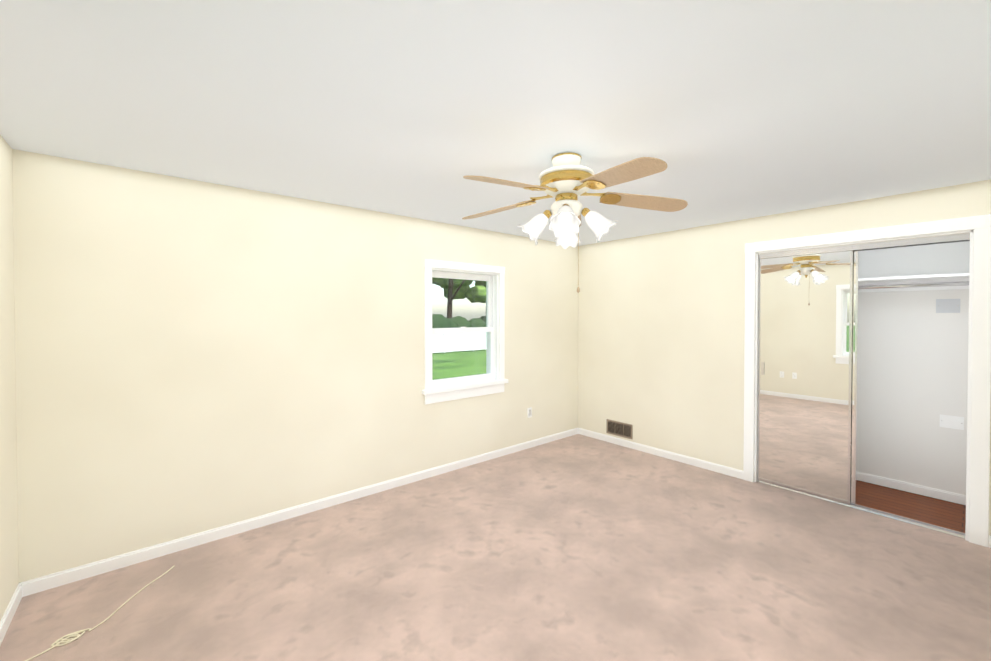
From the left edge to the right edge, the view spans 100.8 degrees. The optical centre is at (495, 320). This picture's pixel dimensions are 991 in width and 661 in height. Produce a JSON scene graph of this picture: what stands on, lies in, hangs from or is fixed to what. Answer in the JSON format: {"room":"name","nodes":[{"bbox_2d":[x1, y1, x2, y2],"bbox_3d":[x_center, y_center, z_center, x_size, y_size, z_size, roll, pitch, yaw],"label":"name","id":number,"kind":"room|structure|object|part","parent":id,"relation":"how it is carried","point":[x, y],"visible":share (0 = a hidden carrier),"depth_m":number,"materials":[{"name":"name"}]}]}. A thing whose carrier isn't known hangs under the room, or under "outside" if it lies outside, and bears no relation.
{"room":"empty bedroom","nodes":[
{"label":"empty bedroom","id":0,"kind":"room"},
{"bbox_2d":[0,135,18,620],"bbox_3d":[-1.468,0.313,0.738,0.180,2.440,4.110,-1,1,-40],"label":"wall","id":1,"kind":"structure","parent":0,"point":[9,567],"depth_m":2.10,"materials":[{"name":"beige paint"}]},
{"bbox_2d":[0,580,27,644],"bbox_3d":[-1.394,1.493,0.816,0.013,0.078,3.690,-1,1,-40],"label":"baseboard","id":2,"kind":"structure","parent":1,"relation":"attached to","point":[21,590],"depth_m":2.10,"materials":[{"name":"white wood"}]},
{"bbox_2d":[12,149,578,582],"bbox_3d":[-0.846,0.272,3.832,5.120,2.440,0.180,-1,1,-40],"label":"wall","id":3,"kind":"structure","parent":0,"point":[192,357],"depth_m":2.85,"materials":[{"name":"beige paint"}]},
{"bbox_2d":[28,428,579,594],"bbox_3d":[-0.762,1.454,3.793,4.820,0.078,0.013,-1,1,-40],"label":"baseboard","id":4,"kind":"structure","parent":3,"relation":"attached to","point":[49,581],"depth_m":2.94,"materials":[{"name":"white wood"}]},
{"bbox_2d":[422,259,507,403],"bbox_3d":[-0.343,0.101,4.241,1.050,1.367,0.260,-1,1,-40],"label":"window","id":5,"kind":"structure","parent":3,"relation":"in","point":[492,380],"depth_m":4.25,"materials":[{"name":"white wood"}]},
{"bbox_2d":[527,407,531,417],"bbox_3d":[0.399,1.070,4.770,0.070,0.115,0.008,-1,1,-40],"label":"outlet","id":6,"kind":"object","parent":3,"relation":"attached to","point":[529,412],"visible":1,"depth_m":4.76,"materials":[{"name":"white plastic"}]},
{"bbox_2d":[0,434,990,660],"bbox_3d":[0.428,1.572,2.353,5.140,0.120,4.110,-1,1,-40],"label":"floor carpet","id":7,"kind":"object","parent":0,"point":[578,547],"visible":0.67,"depth_m":2.37,"materials":[{"name":"beige carpet"}]},
{"bbox_2d":[25,566,173,660],"bbox_3d":[-2.030,1.510,2.166,0.545,0.009,0.461,-1,1,-40],"label":"cord","id":8,"kind":"object","parent":7,"relation":"on","point":[66,640],"visible":1,"depth_m":1.97,"materials":[{"name":"beige plastic"}]},
{"bbox_2d":[0,0,990,245],"bbox_3d":[0.718,-0.991,2.564,5.900,0.120,4.110,-1,1,-40],"label":"ceiling","id":9,"kind":"structure","parent":0,"point":[729,110],"depth_m":1.69,"materials":[{"name":"white paint"}]},
{"bbox_2d":[462,152,687,292],"bbox_3d":[0.361,-0.543,2.297,1.309,0.770,1.363,-1,1,-40],"label":"ceiling fan","id":10,"kind":"object","parent":9,"relation":"hanging from","point":[567,179],"visible":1,"depth_m":2.25,"materials":[{"name":"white wood"}]},
{"bbox_3d":[0.014,-0.690,2.570,0.267,0.072,0.495,-1,1,-40],"label":"blade","id":11,"kind":"part","parent":10,"relation":"part of","materials":[{"name":"brown wood"}]},
{"bbox_3d":[0.057,-0.683,2.030,0.500,0.072,0.148,-1,1,-40],"label":"blade","id":12,"kind":"part","parent":10,"relation":"part of","materials":[{"name":"brown wood"}]},
{"bbox_3d":[0.202,-0.527,2.376,0.164,0.184,0.176,-1,1,-40],"label":"lamp shade","id":13,"kind":"part","parent":10,"relation":"part of","materials":[{"name":"white glass"}]},
{"bbox_3d":[0.295,-0.604,2.358,0.068,0.065,0.076,-1,1,-40],"label":"arm","id":14,"kind":"part","parent":10,"relation":"part of"},
{"bbox_3d":[0.366,-0.524,2.135,0.176,0.184,0.164,-1,1,-40],"label":"lamp shade","id":15,"kind":"part","parent":10,"relation":"part of","materials":[{"name":"white glass"}]},
{"bbox_3d":[0.374,-0.571,2.191,0.053,0.059,0.049,-1,1,-40],"label":"bulb","id":16,"kind":"part","parent":10,"relation":"part of","materials":[{"name":"white glass"}]},
{"bbox_3d":[0.442,-0.530,2.540,0.176,0.184,0.164,-1,1,-40],"label":"lamp shade","id":17,"kind":"part","parent":10,"relation":"part of","materials":[{"name":"white glass"}]},
{"bbox_3d":[0.473,-0.413,2.338,0.019,0.509,0.018,-1,1,-40],"label":"pull chain","id":18,"kind":"part","parent":10,"relation":"part of","materials":[{"name":"gold metal"}]},
{"bbox_3d":[0.513,-0.604,2.316,0.068,0.065,0.076,-1,1,-40],"label":"arm","id":19,"kind":"part","parent":10,"relation":"part of"},
{"bbox_3d":[0.606,-0.526,2.300,0.164,0.184,0.176,-1,1,-40],"label":"lamp shade","id":20,"kind":"part","parent":10,"relation":"part of","materials":[{"name":"white glass"}]},
{"bbox_3d":[0.585,-0.681,1.916,0.255,0.072,0.496,-1,1,-40],"label":"blade","id":21,"kind":"part","parent":10,"relation":"part of","materials":[{"name":"brown wood"}]},
{"bbox_3d":[0.852,-0.688,2.377,0.454,0.072,0.366,-1,1,-40],"label":"blade","id":22,"kind":"part","parent":10,"relation":"part of","materials":[{"name":"brown wood"}]},
{"bbox_2d":[578,180,990,535],"bbox_3d":[2.332,0.271,3.941,0.120,2.440,3.750,-1,1,-40],"label":"wall","id":23,"kind":"structure","parent":0,"point":[661,323],"depth_m":4.27,"materials":[{"name":"beige paint"}]},
{"bbox_2d":[606,419,632,438],"bbox_3d":[1.470,1.289,4.875,0.010,0.170,0.350,-1,1,-40],"label":"air vent","id":24,"kind":"object","parent":23,"relation":"in","point":[620,429],"visible":1,"depth_m":4.87,"materials":[{"name":"brown metal"}]},
{"bbox_2d":[580,428,742,478],"bbox_3d":[1.713,1.443,4.588,0.013,0.078,1.925,-1,1,-40],"label":"baseboard","id":25,"kind":"structure","parent":23,"relation":"attached to","point":[733,472],"depth_m":4.41,"materials":[{"name":"white wood"}]},
{"bbox_2d":[757,233,969,538],"bbox_3d":[2.858,0.447,3.321,0.088,2.104,1.268,-1,1,-40],"label":"mirrored closet door","id":26,"kind":"structure","parent":23,"relation":"in","point":[807,369],"depth_m":3.48,"materials":[{"name":"mirror glass"},{"name":"chrome steel"}]},
{"bbox_2d":[743,214,990,546],"bbox_3d":[2.849,0.395,3.312,0.143,2.209,1.478,-1,1,-40],"label":"trim","id":27,"kind":"structure","parent":23,"relation":"attached to","point":[978,228],"depth_m":2.79,"materials":[{"name":"white wood"}]},
{"bbox_2d":[988,535,990,547],"bbox_3d":[3.375,1.469,2.616,0.013,0.078,0.295,-1,1,-40],"label":"baseboard","id":28,"kind":"structure","parent":23,"relation":"attached to","point":[989,539],"depth_m":2.72,"materials":[{"name":"white wood"}]},
{"bbox_2d":[856,480,965,532],"bbox_3d":[3.209,1.558,3.631,0.760,0.114,1.840,-1,1,-40],"label":"floor","id":29,"kind":"structure","parent":0,"point":[938,512],"depth_m":3.34,"materials":[{"name":"brown wood"}]},
{"bbox_2d":[856,241,969,494],"bbox_3d":[3.201,0.275,3.607,0.780,2.440,1.840,-1,1,-40],"label":"wall","id":30,"kind":"structure","parent":0,"point":[912,379],"depth_m":3.56,"materials":[{"name":"white paint"}]},
{"bbox_2d":[856,471,965,504],"bbox_3d":[3.417,1.454,3.805,0.013,0.078,1.640,-1,1,-40],"label":"baseboard","id":31,"kind":"structure","parent":30,"relation":"attached to","point":[882,481],"depth_m":3.56,"materials":[{"name":"white wood"}]},
{"bbox_2d":[858,273,968,291],"bbox_3d":[3.285,-0.313,3.671,0.360,0.105,1.640,-1,1,-40],"label":"shelf","id":32,"kind":"object","parent":30,"relation":"attached to","point":[929,282],"visible":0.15,"depth_m":3.42,"materials":[{"name":"white wood"}]},
{"bbox_2d":[936,299,959,312],"bbox_3d":[3.749,-0.122,3.397,0.007,0.115,0.135,-1,1,-40],"label":"access panel","id":33,"kind":"object","parent":30,"relation":"attached to","point":[947,305],"visible":1,"depth_m":3.40,"materials":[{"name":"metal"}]},
{"bbox_2d":[940,414,963,429],"bbox_3d":[3.768,0.838,3.386,0.007,0.105,0.135,-1,1,-40],"label":"outlet","id":34,"kind":"object","parent":30,"relation":"attached to","point":[952,422],"visible":1,"depth_m":3.38,"materials":[{"name":"white plastic"}]},
{"label":"outside","id":35,"kind":"structure","parent":0,"visible":0},
{"bbox_2d":[432,350,485,379],"bbox_3d":[-0.191,2.551,-0.609,280.000,0.001,280.000,-1,1,-40],"label":"lawn","id":36,"kind":"structure","parent":35,"point":[448,366],"depth_m":21.14,"materials":[{"name":"green plant"}]},
{"bbox_2d":[432,332,485,352],"bbox_3d":[-3.847,1.430,27.045,90.220,1.510,0.150,-1,1,-40],"label":"fence","id":37,"kind":"object","parent":36,"relation":"on","point":[442,347],"depth_m":28.14,"materials":[{"name":"white plastic"}]},
{"bbox_2d":[432,314,485,327],"bbox_3d":[2.073,0.792,34.846,34.806,2.976,3.146,-1,1,-40],"label":"hedge","id":38,"kind":"object","parent":36,"relation":"on","point":[471,323],"depth_m":29.83,"materials":[{"name":"green plant"}]},
{"bbox_2d":[432,277,485,317],"bbox_3d":[-3.228,-5.516,32.979,8.612,15.249,9.239,-1,1,-40],"label":"tree","id":39,"kind":"object","parent":36,"relation":"on","point":[448,285],"depth_m":33.65,"materials":[{"name":"green plant"}]},
{"bbox_2d":[444,280,485,302],"bbox_3d":[-1.290,-4.606,39.884,9.404,13.247,9.163,-1,1,-40],"label":"tree","id":40,"kind":"object","parent":36,"relation":"on","point":[468,290],"depth_m":36.21,"materials":[{"name":"green plant"}]}
]}

